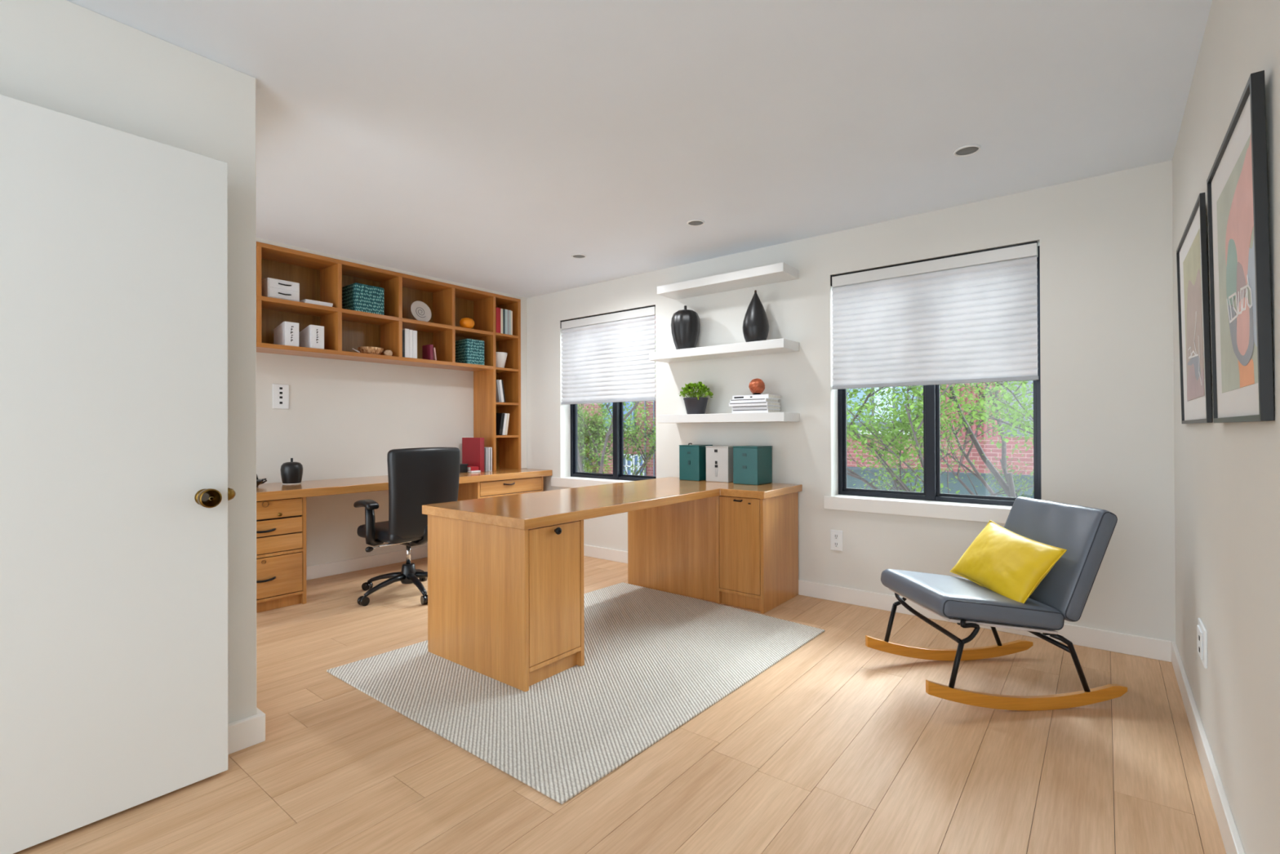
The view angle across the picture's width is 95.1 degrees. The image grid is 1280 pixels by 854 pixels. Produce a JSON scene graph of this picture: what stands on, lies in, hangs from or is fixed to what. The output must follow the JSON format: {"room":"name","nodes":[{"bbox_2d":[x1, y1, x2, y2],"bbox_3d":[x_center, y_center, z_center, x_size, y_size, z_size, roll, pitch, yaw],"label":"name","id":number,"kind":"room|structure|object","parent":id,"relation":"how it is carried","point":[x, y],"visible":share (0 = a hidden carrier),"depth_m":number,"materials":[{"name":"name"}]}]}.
{"room":"office","nodes":[
{"label":"office","id":0,"kind":"room"},
{"bbox_2d":[0,0,256,724],"bbox_3d":[-3.075,-0.062,1.937,2.335,2.441,2.413,0,0,38],"label":"wall","id":1,"kind":"structure","parent":0,"point":[64,56],"depth_m":2.03,"materials":[{"name":"paint"}]},
{"bbox_2d":[0,94,235,853],"bbox_3d":[-1.605,0.129,1.639,0.110,2.023,0.833,0,0,38],"label":"door","id":2,"kind":"structure","parent":1,"relation":"in","point":[115,493],"depth_m":1.71,"materials":[{"name":"paint"}]},
{"bbox_2d":[256,351,473,566],"bbox_3d":[-3.064,-0.054,3.991,0.200,2.441,5.645,0,0,38],"label":"wall","id":3,"kind":"structure","parent":0,"point":[343,419],"depth_m":4.72,"materials":[{"name":"paint"}]},
{"bbox_2d":[272,383,288,408],"bbox_3d":[-2.658,-0.225,4.335,0.010,0.182,0.110,0,0,38],"label":"wall plate","id":4,"kind":"object","parent":3,"relation":"attached to","point":[280,392],"visible":1,"depth_m":4.33,"materials":[{"name":"white plastic"}]},
{"bbox_2d":[227,545,427,754],"bbox_3d":[-2.124,1.110,3.107,2.359,0.100,5.429,0,0,38],"label":"baseboard","id":5,"kind":"structure","parent":3,"relation":"attached to","point":[319,571],"depth_m":4.52,"materials":[{"name":"white wood"}]},
{"bbox_2d":[256,237,526,300],"bbox_3d":[-2.140,-1.261,4.757,0.304,0.026,2.893,0,0,38],"label":"trim","id":6,"kind":"structure","parent":3,"relation":"attached to","point":[264,241],"depth_m":4.61,"materials":[{"name":"paint"}]},
{"bbox_2d":[13,555,1226,853],"bbox_3d":[-1.081,1.183,2.301,5.194,0.060,5.465,0,0,38],"label":"floor","id":7,"kind":"structure","parent":0,"point":[840,745],"depth_m":1.96,"materials":[{"name":"brown wood"}]},
{"bbox_2d":[256,497,306,613],"bbox_3d":[-2.657,0.814,3.774,0.658,0.701,0.712,0,0,38],"label":"base cabinet","id":8,"kind":"object","parent":7,"relation":"on","point":[281,524],"visible":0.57,"depth_m":3.75,"materials":[{"name":"brown wood"}]},
{"bbox_2d":[353,447,460,605],"bbox_3d":[-1.626,0.650,4.079,0.706,1.022,0.693,0,0,37],"label":"office chair","id":9,"kind":"object","parent":7,"relation":"on","point":[418,477],"visible":0.88,"depth_m":3.87,"materials":[{"name":"black plastic"}]},
{"bbox_2d":[457,476,543,501],"bbox_3d":[-1.370,0.815,5.397,0.658,0.701,0.735,0,0,38],"label":"base cabinet","id":10,"kind":"object","parent":7,"relation":"on","point":[471,491],"visible":0.24,"depth_m":5.10,"materials":[{"name":"brown wood"}]},
{"bbox_2d":[256,467,552,501],"bbox_3d":[-2.019,0.436,4.601,0.667,0.055,2.981,0,0,38],"label":"desktop","id":11,"kind":"object","parent":10,"relation":"on","point":[274,491],"visible":0.42,"depth_m":4.21,"materials":[{"name":"brown wood"}]},
{"bbox_2d":[256,474,266,487],"bbox_3d":[-2.631,0.363,3.969,0.144,0.088,0.144,0,0,-9],"label":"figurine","id":12,"kind":"object","parent":11,"relation":"on","point":[259,482],"visible":0.28,"depth_m":3.98,"materials":[{"name":"black ceramic"}]},
{"bbox_2d":[280,457,302,484],"bbox_3d":[-2.503,0.315,4.212,0.141,0.185,0.141,0,0,38],"label":"vase","id":13,"kind":"object","parent":11,"relation":"on","point":[291,473],"visible":1,"depth_m":4.16,"materials":[{"name":"black ceramic"}]},
{"bbox_2d":[256,241,520,471],"bbox_3d":[-2.158,-0.419,4.720,0.308,1.657,2.813,0,0,38],"label":"bookshelf","id":14,"kind":"object","parent":11,"relation":"on","point":[319,277],"visible":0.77,"depth_m":4.86,"materials":[{"name":"brown wood"}]},
{"bbox_2d":[261,277,299,302],"bbox_3d":[-2.565,-0.958,4.164,0.216,0.142,0.205,0,0,38],"label":"drawer box","id":15,"kind":"object","parent":14,"relation":"on","point":[271,287],"visible":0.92,"depth_m":4.09,"materials":[{"name":"white plastic"}]},
{"bbox_2d":[273,321,298,346],"bbox_3d":[-2.532,-0.654,4.196,0.201,0.170,0.092,0,0,38],"label":"holder","id":16,"kind":"object","parent":14,"relation":"on","point":[286,333],"visible":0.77,"depth_m":4.14,"materials":[{"name":"white paper"}]},
{"bbox_2d":[299,324,324,349],"bbox_3d":[-2.426,-0.654,4.330,0.201,0.170,0.092,0,0,38],"label":"holder","id":17,"kind":"object","parent":14,"relation":"on","point":[313,335],"visible":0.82,"depth_m":4.27,"materials":[{"name":"white paper"}]},
{"bbox_2d":[303,301,332,306],"bbox_3d":[-2.406,-0.895,4.328,0.160,0.016,0.190,0,0,38],"label":"book","id":18,"kind":"object","parent":14,"relation":"on","point":[313,303],"visible":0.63,"depth_m":4.27,"materials":[{"name":"white paper"}]},
{"bbox_2d":[299,298,333,305],"bbox_3d":[-2.407,-0.911,4.337,0.160,0.016,0.190,0,0,38],"label":"book","id":19,"kind":"object","parent":18,"relation":"on","point":[305,300],"visible":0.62,"depth_m":4.27,"materials":[{"name":"white paper"}]},
{"bbox_2d":[342,282,384,315],"bbox_3d":[-2.189,-0.996,4.635,0.220,0.219,0.230,0,0,38],"label":"woven box","id":20,"kind":"object","parent":14,"relation":"on","point":[356,296],"visible":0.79,"depth_m":4.56,"materials":[{"name":"teal wicker"}]},
{"bbox_2d":[357,346,383,354],"bbox_3d":[-2.155,-0.600,4.690,0.191,0.062,0.191,0,0,38],"label":"bowl","id":21,"kind":"object","parent":14,"relation":"on","point":[373,350],"visible":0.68,"depth_m":4.62,"materials":[{"name":"brown wood"}]},
{"bbox_2d":[383,350,392,355],"bbox_3d":[-2.029,-0.594,4.721,0.058,0.051,0.062,0,0,38],"label":"stone","id":22,"kind":"object","parent":14,"relation":"on","point":[388,353],"visible":0.9,"depth_m":4.70,"materials":[{"name":"beige stone"}]},
{"bbox_2d":[402,329,404,357],"bbox_3d":[-2.009,-0.681,4.848,0.191,0.225,0.026,0,0,38],"label":"book","id":23,"kind":"object","parent":14,"relation":"on","point":[403,331],"visible":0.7,"depth_m":4.79,"materials":[{"name":"grey paper"}]},
{"bbox_2d":[402,328,408,357],"bbox_3d":[-1.988,-0.688,4.874,0.190,0.238,0.038,0,0,38],"label":"book","id":24,"kind":"object","parent":14,"relation":"on","point":[406,331],"visible":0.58,"depth_m":4.81,"materials":[{"name":"white paper"}]},
{"bbox_2d":[408,329,413,358],"bbox_3d":[-1.966,-0.685,4.902,0.190,0.234,0.030,0,0,38],"label":"book","id":25,"kind":"object","parent":14,"relation":"on","point":[411,331],"visible":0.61,"depth_m":4.84,"materials":[{"name":"white paper"}]},
{"bbox_2d":[413,330,417,358],"bbox_3d":[-1.944,-0.684,4.930,0.190,0.232,0.038,0,0,38],"label":"book","id":26,"kind":"object","parent":14,"relation":"on","point":[415,332],"visible":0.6,"depth_m":4.87,"materials":[{"name":"white paper"}]},
{"bbox_2d":[410,300,431,321],"bbox_3d":[-1.876,-0.989,5.022,0.055,0.188,0.193,0,0,35],"label":"plate","id":27,"kind":"object","parent":14,"relation":"on","point":[420,310],"visible":0.96,"depth_m":5.03,"materials":[{"name":"ceramic"}]},
{"bbox_2d":[422,344,433,359],"bbox_3d":[-1.826,-0.636,5.042,0.120,0.135,0.030,0,0,38],"label":"book","id":28,"kind":"object","parent":14,"relation":"on","point":[427,350],"visible":0.86,"depth_m":5.01,"materials":[{"name":"red paper"}]},
{"bbox_2d":[433,347,436,359],"bbox_3d":[-1.794,-0.625,5.058,0.100,0.112,0.024,0,0,38],"label":"book","id":29,"kind":"object","parent":14,"relation":"on","point":[434,351],"visible":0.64,"depth_m":5.03,"materials":[{"name":"white paper"}]},
{"bbox_2d":[459,317,474,328],"bbox_3d":[-1.570,-0.937,5.318,0.134,0.102,0.134,0,0,38],"label":"orange","id":30,"kind":"object","parent":14,"relation":"on","point":[466,322],"visible":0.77,"depth_m":5.27,"materials":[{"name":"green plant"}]},
{"bbox_2d":[455,338,484,364],"bbox_3d":[-1.566,-0.683,5.394,0.190,0.229,0.185,0,0,38],"label":"woven box","id":31,"kind":"object","parent":14,"relation":"on","point":[471,351],"visible":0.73,"depth_m":5.33,"materials":[{"name":"teal wicker"}]},
{"bbox_2d":[495,306,500,333],"bbox_3d":[-1.406,-1.005,5.581,0.180,0.238,0.054,0,0,38],"label":"book","id":32,"kind":"object","parent":14,"relation":"on","point":[497,309],"visible":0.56,"depth_m":5.52,"materials":[{"name":"red paper"}]},
{"bbox_2d":[496,379,501,402],"bbox_3d":[-1.402,-0.342,5.618,0.160,0.216,0.057,0,0,38],"label":"book","id":33,"kind":"object","parent":14,"relation":"on","point":[498,391],"visible":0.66,"depth_m":5.57,"materials":[{"name":"white paper"}]},
{"bbox_2d":[496,413,504,435],"bbox_3d":[-1.380,-0.028,5.644,0.160,0.213,0.068,0,0,38],"label":"book","id":34,"kind":"object","parent":14,"relation":"on","point":[500,416],"visible":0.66,"depth_m":5.60,"materials":[{"name":"black paper"}]},
{"bbox_2d":[495,351,507,368],"bbox_3d":[-1.360,-0.637,5.642,0.164,0.150,0.164,0,0,38],"label":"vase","id":35,"kind":"object","parent":14,"relation":"on","point":[500,357],"visible":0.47,"depth_m":5.59,"materials":[{"name":"white ceramic"}]},
{"bbox_2d":[498,379,504,402],"bbox_3d":[-1.384,-0.343,5.641,0.160,0.217,0.063,0,0,38],"label":"book","id":36,"kind":"object","parent":14,"relation":"on","point":[500,380],"visible":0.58,"depth_m":5.59,"materials":[{"name":"white paper"}]},
{"bbox_2d":[500,308,502,333],"bbox_3d":[-1.380,-1.004,5.613,0.180,0.236,0.026,0,0,38],"label":"book","id":37,"kind":"object","parent":14,"relation":"on","point":[501,309],"visible":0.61,"depth_m":5.55,"materials":[{"name":"beige paper"}]},
{"bbox_2d":[501,380,505,402],"bbox_3d":[-1.368,-0.341,5.661,0.160,0.214,0.047,0,0,38],"label":"book","id":38,"kind":"object","parent":14,"relation":"on","point":[501,380],"visible":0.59,"depth_m":5.61,"materials":[{"name":"grey paper"}]},
{"bbox_2d":[502,308,505,333],"bbox_3d":[-1.365,-1.004,5.633,0.180,0.236,0.022,0,0,38],"label":"book","id":39,"kind":"object","parent":14,"relation":"on","point":[504,310],"visible":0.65,"depth_m":5.58,"materials":[{"name":"paper"}]},
{"bbox_2d":[502,413,506,435],"bbox_3d":[-1.358,-0.027,5.671,0.160,0.212,0.060,0,0,38],"label":"book","id":40,"kind":"object","parent":14,"relation":"on","point":[505,414],"visible":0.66,"depth_m":5.62,"materials":[{"name":"white paper"}]},
{"bbox_2d":[505,309,507,333],"bbox_3d":[-1.348,-1.005,5.654,0.180,0.238,0.030,0,0,38],"label":"book","id":41,"kind":"object","parent":14,"relation":"on","point":[506,310],"visible":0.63,"depth_m":5.60,"materials":[{"name":"grey paper"}]},
{"bbox_2d":[504,413,509,435],"bbox_3d":[-1.340,-0.027,5.694,0.160,0.211,0.058,0,0,38],"label":"book","id":42,"kind":"object","parent":14,"relation":"on","point":[508,414],"visible":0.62,"depth_m":5.64,"materials":[{"name":"white paper"}]},
{"bbox_2d":[507,310,509,334],"bbox_3d":[-1.331,-1.004,5.675,0.180,0.236,0.020,0,0,38],"label":"book","id":43,"kind":"object","parent":14,"relation":"on","point":[508,310],"visible":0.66,"depth_m":5.62,"materials":[{"name":"grey paper"}]},
{"bbox_2d":[509,310,511,334],"bbox_3d":[-1.319,-1.004,5.690,0.180,0.236,0.018,0,0,38],"label":"book","id":44,"kind":"object","parent":14,"relation":"on","point":[509,310],"visible":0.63,"depth_m":5.63,"materials":[{"name":"grey paper"}]},
{"bbox_2d":[511,311,512,334],"bbox_3d":[-1.307,-1.002,5.705,0.180,0.232,0.018,0,0,38],"label":"book","id":45,"kind":"object","parent":14,"relation":"on","point":[511,311],"visible":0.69,"depth_m":5.65,"materials":[{"name":"beige paper"}]},
{"bbox_2d":[459,463,467,472],"bbox_3d":[-1.691,0.371,5.265,0.213,0.076,0.200,0,0,38],"label":"tin","id":46,"kind":"object","parent":11,"relation":"on","point":[463,467],"visible":0.2,"depth_m":5.25,"materials":[{"name":"black metal"}]},
{"bbox_2d":[462,437,484,471],"bbox_3d":[-1.549,0.254,5.438,0.250,0.310,0.050,0,0,34],"label":"binder","id":47,"kind":"object","parent":11,"relation":"on","point":[473,448],"visible":0.84,"depth_m":5.39,"materials":[{"name":"red cardboard"}]},
{"bbox_2d":[466,470,480,472],"bbox_3d":[-1.539,0.401,5.338,0.150,0.012,0.097,0,0,38],"label":"book","id":48,"kind":"object","parent":11,"relation":"on","point":[467,470],"visible":0.66,"depth_m":5.30,"materials":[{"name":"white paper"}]},
{"bbox_2d":[466,466,479,471],"bbox_3d":[-1.543,0.377,5.334,0.130,0.035,0.085,0,0,38],"label":"book","id":49,"kind":"object","parent":48,"relation":"on","point":[468,468],"visible":0.84,"depth_m":5.29,"materials":[{"name":"red paper"}]},
{"bbox_2d":[484,447,488,471],"bbox_3d":[-1.489,0.301,5.472,0.200,0.215,0.030,0,0,38],"label":"book","id":50,"kind":"object","parent":11,"relation":"on","point":[486,450],"visible":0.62,"depth_m":5.41,"materials":[{"name":"white paper"}]},
{"bbox_2d":[484,447,492,471],"bbox_3d":[-1.465,0.299,5.500,0.201,0.220,0.034,0,0,38],"label":"book","id":51,"kind":"object","parent":11,"relation":"on","point":[490,449],"visible":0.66,"depth_m":5.43,"materials":[{"name":"white paper"}]},
{"bbox_2d":[326,582,824,804],"bbox_3d":[-0.194,1.147,3.064,1.647,0.009,2.068,0,0,38],"label":"rug","id":52,"kind":"object","parent":7,"relation":"on","point":[655,660],"visible":0.96,"depth_m":2.59,"materials":[{"name":"grey fabric"}]},
{"bbox_2d":[427,515,584,692],"bbox_3d":[-0.664,0.793,2.891,0.783,0.700,0.366,0,0,38],"label":"pedestal","id":53,"kind":"object","parent":52,"relation":"on","point":[506,605],"visible":0.87,"depth_m":2.70,"materials":[{"name":"brown wood"}]},
{"bbox_2d":[627,492,798,613],"bbox_3d":[0.484,0.799,4.155,1.110,0.710,0.542,0,0,38],"label":"base cabinet","id":54,"kind":"object","parent":7,"relation":"on","point":[741,552],"visible":0.81,"depth_m":3.88,"materials":[{"name":"brown wood"}]},
{"bbox_2d":[422,476,802,529],"bbox_3d":[-0.001,0.419,3.506,1.107,0.046,2.189,0,0,38],"label":"desktop","id":55,"kind":"object","parent":54,"relation":"on","point":[526,511],"visible":0.98,"depth_m":3.18,"materials":[{"name":"brown wood"}]},
{"bbox_2d":[679,443,712,480],"bbox_3d":[0.423,0.258,4.431,0.179,0.280,0.196,0,0,38],"label":"storage box","id":56,"kind":"object","parent":55,"relation":"on","point":[692,458],"visible":0.94,"depth_m":4.35,"materials":[{"name":"teal cardboard"}]},
{"bbox_2d":[705,445,734,482],"bbox_3d":[0.608,0.268,4.294,0.189,0.258,0.182,0,0,38],"label":"storage box","id":57,"kind":"object","parent":55,"relation":"on","point":[719,459],"visible":0.91,"depth_m":4.21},
{"bbox_2d":[733,445,772,484],"bbox_3d":[0.792,0.265,4.118,0.190,0.262,0.229,0,0,38],"label":"storage box","id":58,"kind":"object","parent":55,"relation":"on","point":[752,464],"visible":1,"depth_m":4.04,"materials":[{"name":"teal cardboard"}]},
{"bbox_2d":[865,496,1127,710],"bbox_3d":[1.543,0.743,2.622,0.854,0.802,0.532,0,0,-5],"label":"rocking chair","id":59,"kind":"object","parent":7,"relation":"on","point":[1086,533],"visible":0.88,"depth_m":2.42,"materials":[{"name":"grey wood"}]},
{"bbox_2d":[950,520,1066,603],"bbox_3d":[1.633,0.606,2.635,0.206,0.304,0.507,0,0,-5],"label":"pillow","id":60,"kind":"object","parent":59,"relation":"on","point":[1011,565],"visible":0.94,"depth_m":2.55,"materials":[{"name":"yellow fabric"}]},
{"bbox_2d":[66,0,1212,297],"bbox_3d":[-1.052,-1.348,2.319,5.444,0.120,5.765,0,0,38],"label":"ceiling","id":61,"kind":"structure","parent":0,"point":[489,144],"depth_m":2.42,"materials":[{"name":"paint"}]},
{"bbox_2d":[571,253,586,258],"bbox_3d":[-0.457,-1.278,4.391,0.112,0.008,0.112,0,0,38],"label":"recessed light","id":62,"kind":"object","parent":61,"relation":"in","point":[574,255],"visible":1,"depth_m":4.39,"materials":[{"name":"white metal"}]},
{"bbox_2d":[687,219,704,226],"bbox_3d":[0.352,-1.284,3.692,0.112,0.008,0.112,0,0,38],"label":"recessed light","id":63,"kind":"object","parent":61,"relation":"in","point":[693,222],"visible":1,"depth_m":3.69,"materials":[{"name":"white metal"}]},
{"bbox_2d":[953,144,981,156],"bbox_3d":[1.532,-1.292,2.743,0.112,0.008,0.112,0,0,38],"label":"recessed light","id":64,"kind":"object","parent":61,"relation":"in","point":[966,150],"visible":1,"depth_m":2.74,"materials":[{"name":"white metal"}]},
{"bbox_2d":[526,160,1175,641],"bbox_3d":[0.682,-0.066,4.494,5.444,2.441,0.200,0,0,38],"label":"wall","id":65,"kind":"structure","parent":0,"point":[1105,242],"depth_m":3.38,"materials":[{"name":"paint"}]},
{"bbox_2d":[520,299,527,468],"bbox_3d":[-1.262,-0.420,5.856,0.304,1.656,0.078,0,0,38],"label":"trim","id":66,"kind":"structure","parent":65,"relation":"attached to","point":[523,303],"depth_m":5.76,"materials":[{"name":"paint"}]},
{"bbox_2d":[551,401,656,488],"bbox_3d":[-0.281,-0.223,5.244,1.273,1.558,0.222,0,0,38],"label":"window","id":67,"kind":"structure","parent":65,"relation":"in","point":[585,480],"depth_m":5.26,"materials":[{"name":"metal"}]},
{"bbox_2d":[560,305,655,404],"bbox_3d":[-0.294,-0.607,5.183,1.106,0.784,0.056,0,0,38],"label":"pleated shade","id":68,"kind":"object","parent":65,"relation":"attached to","point":[605,357],"visible":0.88,"depth_m":5.13,"materials":[{"name":"white fabric"}]},
{"bbox_2d":[648,337,799,363],"bbox_3d":[0.584,-0.548,4.283,1.112,0.061,0.252,0,0,38],"label":"floating shelf","id":69,"kind":"object","parent":65,"relation":"attached to","point":[776,345],"visible":1,"depth_m":4.16,"materials":[{"name":"white wood"}]},
{"bbox_2d":[671,305,700,349],"bbox_3d":[0.347,-0.751,4.467,0.223,0.346,0.216,0,0,38],"label":"vase","id":70,"kind":"object","parent":69,"relation":"on","point":[685,323],"visible":0.81,"depth_m":4.39,"materials":[{"name":"black ceramic"}]},
{"bbox_2d":[742,289,768,342],"bbox_3d":[0.806,-0.767,4.084,0.182,0.373,0.182,0,0,38],"label":"vase","id":71,"kind":"object","parent":69,"relation":"on","point":[755,323],"visible":0.86,"depth_m":4.02,"materials":[{"name":"black ceramic"}]},
{"bbox_2d":[657,262,799,299],"bbox_3d":[0.612,-1.048,4.261,1.035,0.060,0.252,0,0,38],"label":"floating shelf","id":72,"kind":"object","parent":65,"relation":"attached to","point":[780,272],"visible":1,"depth_m":4.16,"materials":[{"name":"white wood"}]},
{"bbox_2d":[657,412,799,422],"bbox_3d":[0.616,-0.064,4.257,1.035,0.062,0.252,0,0,38],"label":"floating shelf","id":73,"kind":"object","parent":65,"relation":"attached to","point":[757,416],"visible":1,"depth_m":4.08,"materials":[{"name":"white wood"}]},
{"bbox_2d":[677,381,713,413],"bbox_3d":[0.415,-0.217,4.392,0.268,0.246,0.239,0,0,38],"label":"potted plant","id":74,"kind":"object","parent":73,"relation":"on","point":[694,405],"visible":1,"depth_m":4.34,"materials":[{"name":"green plant"}]},
{"bbox_2d":[732,408,780,413],"bbox_3d":[0.814,-0.108,4.096,0.275,0.024,0.201,0,0,38],"label":"book","id":75,"kind":"object","parent":73,"relation":"on","point":[751,411],"visible":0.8,"depth_m":4.01,"materials":[{"name":"white paper"}]},
{"bbox_2d":[731,405,780,409],"bbox_3d":[0.813,-0.133,4.102,0.275,0.024,0.201,0,0,38],"label":"book","id":76,"kind":"object","parent":75,"relation":"on","point":[744,407],"visible":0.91,"depth_m":4.03,"materials":[{"name":"white paper"}]},
{"bbox_2d":[728,401,780,406],"bbox_3d":[0.800,-0.157,4.092,0.295,0.024,0.201,0,0,38],"label":"book","id":77,"kind":"object","parent":76,"relation":"on","point":[757,403],"visible":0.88,"depth_m":4.01,"materials":[{"name":"white paper"}]},
{"bbox_2d":[729,398,778,403],"bbox_3d":[0.800,-0.181,4.099,0.275,0.024,0.201,0,0,38],"label":"book","id":78,"kind":"object","parent":77,"relation":"on","point":[751,400],"visible":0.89,"depth_m":4.02,"materials":[{"name":"white paper"}]},
{"bbox_2d":[732,394,781,399],"bbox_3d":[0.818,-0.207,4.103,0.275,0.027,0.201,0,0,38],"label":"book","id":79,"kind":"object","parent":78,"relation":"on","point":[755,396],"visible":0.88,"depth_m":4.02,"materials":[{"name":"white paper"}]},
{"bbox_2d":[748,377,764,395],"bbox_3d":[0.814,-0.280,4.078,0.116,0.118,0.116,0,0,38],"label":"ornament","id":80,"kind":"object","parent":79,"relation":"on","point":[757,386],"visible":0.98,"depth_m":4.04,"materials":[{"name":"orange metal"}]},
{"bbox_2d":[830,529,842,551],"bbox_3d":[1.298,0.749,3.870,0.081,0.133,0.011,0,0,38],"label":"wall outlet","id":81,"kind":"object","parent":65,"relation":"attached to","point":[836,536],"visible":1,"depth_m":3.87,"materials":[{"name":"white plastic"}]},
{"bbox_2d":[583,544,1171,662],"bbox_3d":[0.613,1.105,4.410,5.028,0.100,0.016,0,0,38],"label":"baseboard","id":82,"kind":"structure","parent":65,"relation":"attached to","point":[1121,642],"depth_m":3.33,"materials":[{"name":"white wood"}]},
{"bbox_2d":[823,245,1041,524],"bbox_3d":[1.778,-0.237,3.611,1.240,1.558,0.222,0,0,38],"label":"window","id":83,"kind":"structure","parent":65,"relation":"in","point":[976,511],"depth_m":3.63,"materials":[{"name":"metal"}]},
{"bbox_2d":[831,240,1038,389],"bbox_3d":[1.738,-0.634,3.571,1.141,0.758,0.056,0,0,38],"label":"pleated shade","id":84,"kind":"object","parent":83,"relation":"attached to","point":[970,317],"visible":1,"depth_m":3.50,"materials":[{"name":"white fabric"}]},
{"bbox_2d":[1172,0,1279,853],"bbox_3d":[1.045,-0.082,0.732,0.200,2.441,5.645,0,0,38],"label":"wall","id":85,"kind":"structure","parent":0,"point":[1227,475],"depth_m":1.53,"materials":[{"name":"paint"}]},
{"bbox_2d":[1176,192,1212,423],"bbox_3d":[2.007,-0.374,2.131,0.026,0.721,0.766,0,0,38],"label":"framed print","id":86,"kind":"object","parent":85,"relation":"attached to","point":[1192,250],"visible":1,"depth_m":2.06},
{"bbox_2d":[1196,617,1207,668],"bbox_3d":[1.935,0.742,2.020,0.014,0.127,0.172,0,0,38],"label":"wall outlet","id":87,"kind":"object","parent":85,"relation":"attached to","point":[1202,633],"visible":1,"depth_m":1.98,"materials":[{"name":"white plastic"}]},
{"bbox_2d":[1196,624,1203,659],"bbox_3d":[1.933,0.742,2.023,0.005,0.093,0.103,0,0,38],"label":"socket","id":88,"kind":"object","parent":87,"relation":"attached to","point":[1199,627],"depth_m":2.00,"materials":[{"name":"white plastic"}]},
{"bbox_2d":[1171,640,1245,853],"bbox_3d":[0.902,1.089,0.716,0.016,0.100,5.445,0,0,38],"label":"baseboard","id":89,"kind":"structure","parent":85,"relation":"attached to","point":[1233,844],"depth_m":1.84,"materials":[{"name":"white wood"}]},
{"bbox_2d":[1206,70,1275,422],"bbox_3d":[1.441,-0.361,1.421,0.030,0.698,0.649,0,0,38],"label":"framed print","id":90,"kind":"object","parent":85,"relation":"attached to","point":[1242,336],"visible":1,"depth_m":1.31},
{"label":"outside","id":91,"kind":"structure","parent":0,"visible":0},
{"bbox_3d":[5.915,4.465,23.512,60.000,0.088,35.800,0,0,38],"label":"courtyard","id":92,"kind":"object","parent":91,"visible":0},
{"bbox_2d":[577,337,656,479],"bbox_3d":[-1.142,1.120,11.388,5.335,6.560,3.904,0,0,26],"label":"tree","id":93,"kind":"object","parent":92,"relation":"on","point":[598,428],"visible":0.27,"depth_m":11.44,"materials":[{"name":"green plant"}]},
{"bbox_2d":[577,404,656,471],"bbox_3d":[-2.687,1.357,16.817,5.264,6.123,5.252,0,0,33],"label":"tree","id":94,"kind":"object","parent":92,"relation":"on","point":[650,433],"visible":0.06,"depth_m":17.23,"materials":[{"name":"green plant"}]},
{"bbox_2d":[577,315,1033,506],"bbox_3d":[3.725,-0.215,15.158,19.000,9.200,0.620,0,0,38],"label":"brick building","id":95,"kind":"structure","parent":92,"relation":"on","point":[991,451],"depth_m":12.83,"materials":[{"name":"brick"}]},
{"bbox_2d":[650,380,1033,501],"bbox_3d":[3.859,0.697,6.575,6.977,7.331,4.534,0,0,38],"label":"tree","id":96,"kind":"object","parent":92,"relation":"on","point":[907,423],"visible":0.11,"depth_m":5.94,"materials":[{"name":"green plant"}]},
{"bbox_2d":[846,380,1033,504],"bbox_3d":[5.759,0.306,8.338,5.282,8.094,7.122,0,0,3],"label":"tree","id":97,"kind":"object","parent":92,"relation":"on","point":[1003,460],"visible":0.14,"depth_m":9.12,"materials":[{"name":"green plant"}]},
{"bbox_2d":[846,400,1033,503],"bbox_3d":[3.400,1.995,7.396,3.233,4.736,3.943,0,0,-16],"label":"tree","id":98,"kind":"object","parent":92,"relation":"on","point":[897,488],"visible":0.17,"depth_m":6.76,"materials":[{"name":"green plant"}]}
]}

